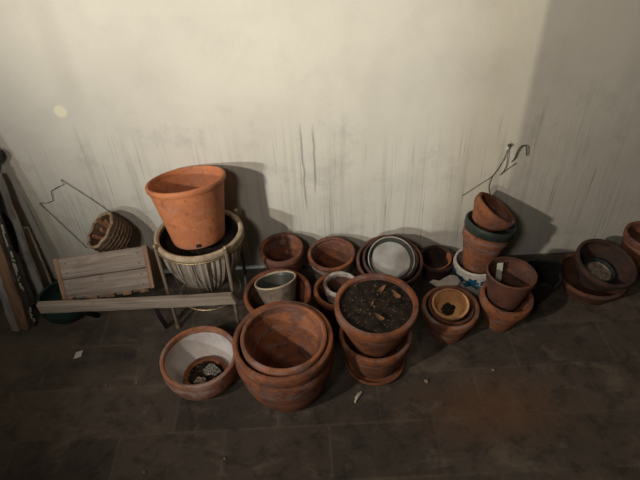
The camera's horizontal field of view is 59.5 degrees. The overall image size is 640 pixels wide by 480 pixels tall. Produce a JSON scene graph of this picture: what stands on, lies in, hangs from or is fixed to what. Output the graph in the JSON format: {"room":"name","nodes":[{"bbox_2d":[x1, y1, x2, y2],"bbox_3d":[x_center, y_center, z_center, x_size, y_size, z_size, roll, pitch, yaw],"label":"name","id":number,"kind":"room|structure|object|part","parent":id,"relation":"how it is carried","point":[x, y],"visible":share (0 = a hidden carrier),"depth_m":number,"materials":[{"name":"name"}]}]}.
{"room":"garden shed","nodes":[
{"label":"garden shed","id":0,"kind":"room"},
{"bbox_2d":[0,0,639,280],"bbox_3d":[-1.647,-0.861,1.560,8.800,2.600,0.200,-3,41,0],"label":"wall","id":1,"kind":"structure","parent":0,"point":[357,122],"depth_m":1.88,"materials":[{"name":"paint"}]},
{"bbox_2d":[39,180,112,247],"bbox_3d":[-0.886,-0.095,2.114,0.302,0.328,0.003,-3,41,0],"label":"wire","id":2,"kind":"object","parent":1,"relation":"attached to","point":[61,180],"visible":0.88,"depth_m":2.08,"materials":[{"name":"metal"}]},
{"bbox_2d":[511,145,526,162],"bbox_3d":[0.714,-0.304,2.001,0.053,0.086,0.014,10,42,14],"label":"wall hook","id":3,"kind":"object","parent":1,"relation":"attached to","point":[521,145],"visible":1,"depth_m":1.99,"materials":[{"name":"metal"}]},
{"bbox_3d":[0.664,-0.330,1.978,0.011,0.031,0.027,-3,41,0],"label":"nail","id":4,"kind":"object","parent":1,"relation":"attached to","visible":0},
{"bbox_2d":[462,149,515,195],"bbox_3d":[0.623,-0.225,2.068,0.179,0.256,0.009,-2,41,2],"label":"hanging wire","id":5,"kind":"object","parent":4,"relation":"hanging from","point":[507,149],"visible":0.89,"depth_m":2.05,"materials":[{"name":"metal"}]},
{"bbox_2d":[0,252,639,479],"bbox_3d":[-1.488,2.187,0.097,8.800,0.120,6.400,-3,41,0],"label":"floor","id":6,"kind":"structure","parent":0,"point":[560,400],"depth_m":1.82,"materials":[{"name":"grey concrete"}]},
{"bbox_2d":[0,240,30,331],"bbox_3d":[-1.155,-0.104,1.899,0.068,0.974,0.262,-3,41,0],"label":"leaning board","id":7,"kind":"object","parent":6,"relation":"on","point":[13,306],"visible":1,"depth_m":2.06,"materials":[{"name":"brown wood"}]},
{"bbox_2d":[0,212,37,325],"bbox_3d":[-1.112,-0.119,1.916,0.027,0.969,0.256,-3,41,0],"label":"leaning board","id":8,"kind":"object","parent":6,"relation":"on","point":[7,244],"visible":1,"depth_m":2.03,"materials":[{"name":"beige paint"}]},
{"bbox_2d":[0,172,43,304],"bbox_3d":[-1.134,0.013,2.078,0.095,0.558,0.110,-2,41,1],"label":"leaning board","id":9,"kind":"object","parent":6,"relation":"on","point":[30,276],"visible":0.72,"depth_m":2.08,"materials":[{"name":"brown wood"}]},
{"bbox_2d":[22,226,51,286],"bbox_3d":[-1.114,0.074,2.207,0.034,0.300,0.039,-3,41,0],"label":"leaning lath","id":10,"kind":"object","parent":6,"relation":"on","point":[34,251],"visible":0.76,"depth_m":2.20,"materials":[{"name":"brown wood"}]},
{"bbox_2d":[36,281,87,323],"bbox_3d":[-0.979,0.245,2.155,0.186,0.096,0.186,-3,41,0],"label":"pot","id":11,"kind":"object","parent":6,"relation":"on","point":[52,292],"visible":0.4,"depth_m":2.12,"materials":[{"name":"ceramic"}]},
{"bbox_2d":[74,350,82,358],"bbox_3d":[-0.873,0.413,2.023,0.033,0.004,0.028,-12,42,-11],"label":"paper scrap","id":12,"kind":"object","parent":6,"relation":"on","point":[78,354],"visible":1,"depth_m":2.02,"materials":[{"name":"white paper"}]},
{"bbox_2d":[36,292,236,328],"bbox_3d":[-0.628,0.243,2.039,0.681,0.223,0.151,-3,41,0],"label":"rail","id":13,"kind":"object","parent":6,"relation":"on","point":[88,307],"visible":1,"depth_m":1.92,"materials":[{"name":"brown wood"}]},
{"bbox_3d":[-0.854,0.249,2.048,0.022,0.220,0.130,-6,41,-3],"label":"leg","id":14,"kind":"part","parent":13,"relation":"part of","materials":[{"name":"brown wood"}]},
{"bbox_2d":[53,245,160,299],"bbox_3d":[-0.767,0.114,2.039,0.322,0.221,0.191,-8,41,-6],"label":"wooden crate","id":15,"kind":"object","parent":13,"relation":"on","point":[108,274],"visible":0.95,"depth_m":1.98,"materials":[{"name":"brown wood"}]},
{"bbox_2d":[87,211,131,251],"bbox_3d":[-0.776,-0.020,2.061,0.166,0.162,0.153,-14,42,-13],"label":"wicker basket","id":16,"kind":"object","parent":15,"relation":"in","point":[118,234],"visible":0.88,"depth_m":2.03,"materials":[{"name":"brown wicker"}]},
{"bbox_2d":[92,234,104,239],"bbox_3d":[-0.789,-0.006,2.059,0.080,0.070,0.017,-22,44,-20],"label":"stick","id":17,"kind":"object","parent":16,"relation":"in","point":[100,237],"visible":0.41,"depth_m":2.03,"materials":[{"name":"brown wood"}]},
{"bbox_2d":[96,218,108,227],"bbox_3d":[-0.783,-0.052,2.074,0.073,0.087,0.016,-11,41,-9],"label":"stick","id":18,"kind":"object","parent":16,"relation":"in","point":[98,220],"visible":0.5,"depth_m":2.05,"materials":[{"name":"brown wood"}]},
{"bbox_3d":[-0.579,0.259,2.020,0.021,0.214,0.056,-3,41,0],"label":"leg","id":19,"kind":"part","parent":13,"relation":"part of","materials":[{"name":"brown wood"}]},
{"bbox_2d":[159,326,236,400],"bbox_3d":[-0.394,0.427,1.873,0.254,0.142,0.254,-3,41,0],"label":"bowl","id":20,"kind":"object","parent":6,"relation":"on","point":[191,344],"visible":0.81,"depth_m":1.90,"materials":[{"name":"ceramic"}]},
{"bbox_2d":[183,356,226,384],"bbox_3d":[-0.383,0.459,1.887,0.148,0.032,0.148,-3,41,0],"label":"dish","id":21,"kind":"object","parent":20,"relation":"in","point":[194,370],"visible":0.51,"depth_m":1.90,"materials":[{"name":"ceramic"}]},
{"bbox_2d":[193,377,205,383],"bbox_3d":[-0.397,0.465,1.847,0.035,0.027,0.027,12,43,17],"label":"pebble","id":22,"kind":"object","parent":21,"relation":"in","point":[198,380],"visible":0.92,"depth_m":1.84,"materials":[{"name":"beige stone"}]},
{"bbox_2d":[203,364,220,375],"bbox_3d":[-0.361,0.437,1.868,0.055,0.039,0.042,-20,43,-18],"label":"pebble","id":23,"kind":"object","parent":21,"relation":"on","point":[212,369],"visible":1,"depth_m":1.86,"materials":[{"name":"grey stone"}]},
{"bbox_2d":[152,208,247,328],"bbox_3d":[-0.415,0.100,2.058,0.311,0.396,0.310,-5,41,-2],"label":"planter","id":24,"kind":"object","parent":6,"relation":"on","point":[207,269],"visible":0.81,"depth_m":1.93,"materials":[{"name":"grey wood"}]},
{"bbox_3d":[-0.541,0.176,1.988,0.017,0.382,0.015,-3,37,0],"label":"post","id":25,"kind":"part","parent":24,"relation":"part of","materials":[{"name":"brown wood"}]},
{"bbox_2d":[145,165,225,249],"bbox_3d":[-0.443,-0.126,1.926,0.265,0.270,0.264,14,43,18],"label":"flower pot","id":26,"kind":"object","parent":24,"relation":"on","point":[189,201],"visible":1,"depth_m":1.85,"materials":[{"name":"orange ceramic"}]},
{"bbox_3d":[-0.306,0.182,1.965,0.016,0.384,0.016,-3,37,0],"label":"post","id":27,"kind":"part","parent":24,"relation":"part of","materials":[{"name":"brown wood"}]},
{"bbox_3d":[-0.298,0.046,2.135,0.017,0.369,0.016,-3,37,0],"label":"post","id":28,"kind":"part","parent":24,"relation":"part of","materials":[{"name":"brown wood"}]},
{"bbox_2d":[243,268,310,311],"bbox_3d":[-0.147,0.249,2.033,0.240,0.183,0.240,4,41,8],"label":"flower pot","id":29,"kind":"object","parent":6,"relation":"on","point":[252,299],"visible":0.28,"depth_m":2.03,"materials":[{"name":"red ceramic"}]},
{"bbox_2d":[254,270,295,303],"bbox_3d":[-0.153,0.196,2.025,0.154,0.200,0.151,14,44,19],"label":"flower pot","id":30,"kind":"object","parent":29,"relation":"in","point":[275,286],"visible":0.62,"depth_m":1.97,"materials":[{"name":"grey ceramic"}]},
{"bbox_2d":[259,233,303,273],"bbox_3d":[-0.143,0.101,2.187,0.168,0.206,0.168,10,42,15],"label":"flower pot","id":31,"kind":"object","parent":6,"relation":"on","point":[279,250],"visible":0.62,"depth_m":2.17,"materials":[{"name":"red ceramic"}]},
{"bbox_2d":[232,301,334,412],"bbox_3d":[-0.107,0.397,1.789,0.312,0.270,0.312,-3,42,0],"label":"flower pot","id":32,"kind":"object","parent":6,"relation":"on","point":[287,394],"visible":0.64,"depth_m":1.66,"materials":[{"name":"red ceramic"}]},
{"bbox_2d":[240,303,326,376],"bbox_3d":[-0.107,0.363,1.761,0.264,0.205,0.264,-2,42,-1],"label":"flower pot","id":33,"kind":"object","parent":32,"relation":"in","point":[279,339],"visible":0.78,"depth_m":1.80,"materials":[{"name":"ceramic"}]},
{"bbox_2d":[308,236,354,279],"bbox_3d":[0.047,0.111,2.183,0.182,0.181,0.182,10,42,15],"label":"flower pot","id":34,"kind":"object","parent":6,"relation":"on","point":[326,255],"visible":0.71,"depth_m":2.19,"materials":[{"name":"ceramic"}]},
{"bbox_2d":[314,272,354,332],"bbox_3d":[0.067,0.239,2.031,0.172,0.185,0.173,10,42,15],"label":"flower pot","id":35,"kind":"object","parent":6,"relation":"on","point":[327,309],"visible":0.29,"depth_m":1.99,"materials":[{"name":"ceramic"}]},
{"bbox_2d":[323,271,353,303],"bbox_3d":[0.073,0.191,2.004,0.120,0.110,0.120,-2,42,-1],"label":"flower pot","id":36,"kind":"object","parent":35,"relation":"in","point":[332,283],"visible":0.44,"depth_m":2.00,"materials":[{"name":"white ceramic"}]},
{"bbox_2d":[354,391,361,402],"bbox_3d":[0.123,0.514,1.838,0.012,0.013,0.047,21,46,25],"label":"stub","id":37,"kind":"object","parent":6,"relation":"on","point":[357,396],"visible":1,"depth_m":1.83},
{"bbox_2d":[344,355,404,385],"bbox_3d":[0.188,0.419,1.936,0.208,0.026,0.208,-3,41,0],"label":"saucer","id":38,"kind":"object","parent":6,"relation":"on","point":[386,380],"visible":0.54,"depth_m":1.88,"materials":[{"name":"red ceramic"}]},
{"bbox_2d":[339,327,412,378],"bbox_3d":[0.185,0.359,1.884,0.240,0.156,0.240,-3,41,0],"label":"flower pot","id":39,"kind":"object","parent":38,"relation":"on","point":[369,367],"visible":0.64,"depth_m":1.80,"materials":[{"name":"ceramic"}]},
{"bbox_2d":[334,273,418,357],"bbox_3d":[0.178,0.264,1.790,0.262,0.195,0.263,17,45,22],"label":"flower pot","id":40,"kind":"object","parent":39,"relation":"on","point":[371,336],"visible":1,"depth_m":1.73,"materials":[{"name":"red ceramic"}]},
{"bbox_2d":[375,313,384,320],"bbox_3d":[0.183,0.232,1.692,0.038,0.018,0.014,29,50,31],"label":"dry leaf","id":41,"kind":"object","parent":40,"relation":"on","point":[378,316],"visible":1,"depth_m":1.70,"materials":[{"name":"brown plant"}]},
{"bbox_2d":[377,285,384,291],"bbox_3d":[0.192,0.155,1.775,0.036,0.017,0.014,-31,48,-29],"label":"dry leaf","id":42,"kind":"object","parent":40,"relation":"on","point":[380,289],"visible":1,"depth_m":1.78,"materials":[{"name":"brown plant"}]},
{"bbox_2d":[392,290,400,297],"bbox_3d":[0.242,0.171,1.756,0.016,0.018,0.042,-26,46,-24],"label":"dry leaf","id":43,"kind":"object","parent":40,"relation":"on","point":[395,293],"visible":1,"depth_m":1.76,"materials":[{"name":"brown plant"}]},
{"bbox_2d":[356,235,422,286],"bbox_3d":[0.263,0.131,2.137,0.248,0.194,0.248,16,44,21],"label":"flower pot","id":44,"kind":"object","parent":6,"relation":"on","point":[359,260],"visible":0.27,"depth_m":2.11,"materials":[{"name":"ceramic"}]},
{"bbox_2d":[363,236,418,281],"bbox_3d":[0.264,0.100,2.109,0.207,0.131,0.206,17,45,22],"label":"flower pot","id":45,"kind":"object","parent":44,"relation":"in","point":[366,251],"visible":0.3,"depth_m":2.08,"materials":[{"name":"ceramic"}]},
{"bbox_2d":[368,236,414,277],"bbox_3d":[0.267,0.077,2.090,0.168,0.112,0.162,20,46,24],"label":"dish","id":46,"kind":"object","parent":45,"relation":"in","point":[390,255],"visible":0.77,"depth_m":2.10,"materials":[{"name":"grey ceramic"}]},
{"bbox_2d":[420,245,454,280],"bbox_3d":[0.464,0.103,2.234,0.150,0.094,0.150,12,43,17],"label":"flower pot","id":47,"kind":"object","parent":6,"relation":"on","point":[434,256],"visible":0.82,"depth_m":2.25,"materials":[{"name":"ceramic"}]},
{"bbox_2d":[437,252,451,268],"bbox_3d":[0.492,0.095,2.203,0.038,0.035,0.112,24,47,28],"label":"shard","id":48,"kind":"object","parent":47,"relation":"in","point":[448,257],"visible":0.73,"depth_m":2.21},
{"bbox_2d":[422,285,479,343],"bbox_3d":[0.457,0.280,1.989,0.198,0.146,0.198,17,44,21],"label":"flower pot","id":49,"kind":"object","parent":6,"relation":"on","point":[442,333],"visible":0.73,"depth_m":1.93,"materials":[{"name":"ceramic"}]},
{"bbox_2d":[429,275,460,286],"bbox_3d":[0.455,0.153,2.049,0.116,0.024,0.042,-6,41,-3],"label":"shard","id":50,"kind":"object","parent":49,"relation":"on","point":[452,280],"visible":0.9,"depth_m":2.04},
{"bbox_2d":[428,289,474,325],"bbox_3d":[0.459,0.259,1.972,0.160,0.096,0.160,17,45,22],"label":"flower pot","id":51,"kind":"object","parent":49,"relation":"in","point":[470,314],"visible":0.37,"depth_m":1.92,"materials":[{"name":"ceramic"}]},
{"bbox_2d":[432,288,469,321],"bbox_3d":[0.451,0.236,1.944,0.128,0.071,0.127,1,41,5],"label":"flower pot","id":52,"kind":"object","parent":51,"relation":"in","point":[449,304],"visible":0.97,"depth_m":1.96,"materials":[{"name":"orange ceramic"}]},
{"bbox_2d":[453,248,485,301],"bbox_3d":[0.586,0.137,2.133,0.168,0.165,0.168,-3,41,0],"label":"planter","id":53,"kind":"object","parent":6,"relation":"on","point":[471,282],"visible":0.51,"depth_m":2.07,"materials":[{"name":"white ceramic"}]},
{"bbox_2d":[462,224,509,273],"bbox_3d":[0.607,0.031,2.076,0.171,0.205,0.171,10,42,14],"label":"flower pot","id":54,"kind":"object","parent":53,"relation":"on","point":[477,252],"visible":0.72,"depth_m":2.00,"materials":[{"name":"ceramic"}]},
{"bbox_2d":[464,210,515,242],"bbox_3d":[0.612,-0.037,2.026,0.182,0.116,0.182,9,42,14],"label":"flower pot","id":55,"kind":"object","parent":54,"relation":"on","point":[503,236],"visible":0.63,"depth_m":1.95,"materials":[{"name":"ceramic"}]},
{"bbox_2d":[472,192,515,232],"bbox_3d":[0.623,-0.096,2.001,0.150,0.138,0.166,2,41,6],"label":"flower pot","id":56,"kind":"object","parent":55,"relation":"on","point":[490,214],"visible":0.99,"depth_m":1.97,"materials":[{"name":"ceramic"}]},
{"bbox_2d":[479,281,533,332],"bbox_3d":[0.654,0.249,1.996,0.183,0.167,0.182,10,42,14],"label":"flower pot","id":57,"kind":"object","parent":6,"relation":"on","point":[495,319],"visible":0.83,"depth_m":1.94,"materials":[{"name":"ceramic"}]},
{"bbox_2d":[486,256,537,311],"bbox_3d":[0.652,0.159,1.938,0.170,0.151,0.170,17,44,21],"label":"flower pot","id":58,"kind":"object","parent":57,"relation":"in","point":[518,278],"visible":0.93,"depth_m":1.92,"materials":[{"name":"ceramic"}]},
{"bbox_2d":[495,263,503,282],"bbox_3d":[0.627,0.128,1.965,0.022,0.114,0.018,-7,41,-5],"label":"plant tag","id":59,"kind":"object","parent":58,"relation":"in","point":[499,270],"visible":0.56,"depth_m":1.95,"materials":[{"name":"white plastic"}]},
{"bbox_2d":[525,259,561,303],"bbox_3d":[0.807,0.154,2.130,0.201,0.125,0.168,9,42,13],"label":"nursery pot","id":60,"kind":"object","parent":6,"relation":"on","point":[549,273],"visible":0.51,"depth_m":2.12,"materials":[{"name":"black plastic"}]},
{"bbox_2d":[558,252,628,304],"bbox_3d":[1.032,0.159,2.142,0.256,0.085,0.256,-3,41,0],"label":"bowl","id":61,"kind":"object","parent":6,"relation":"on","point":[570,283],"visible":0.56,"depth_m":2.12,"materials":[{"name":"ceramic"}]},
{"bbox_2d":[575,239,637,291],"bbox_3d":[1.060,0.119,2.097,0.223,0.153,0.225,4,41,8],"label":"flower pot","id":62,"kind":"object","parent":61,"relation":"in","point":[623,264],"visible":0.86,"depth_m":2.10,"materials":[{"name":"ceramic"}]},
{"bbox_2d":[584,258,615,282],"bbox_3d":[1.053,0.128,2.118,0.115,0.070,0.115,3,41,7],"label":"saucer","id":63,"kind":"object","parent":62,"relation":"in","point":[601,269],"visible":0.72,"depth_m":2.12,"materials":[{"name":"green paint"}]},
{"bbox_2d":[621,221,639,273],"bbox_3d":[1.266,0.036,2.212,0.160,0.160,0.160,-3,41,0],"label":"flower pot","id":64,"kind":"object","parent":6,"relation":"on","point":[630,243],"visible":0.64,"depth_m":2.18,"materials":[{"name":"ceramic"}]}
]}

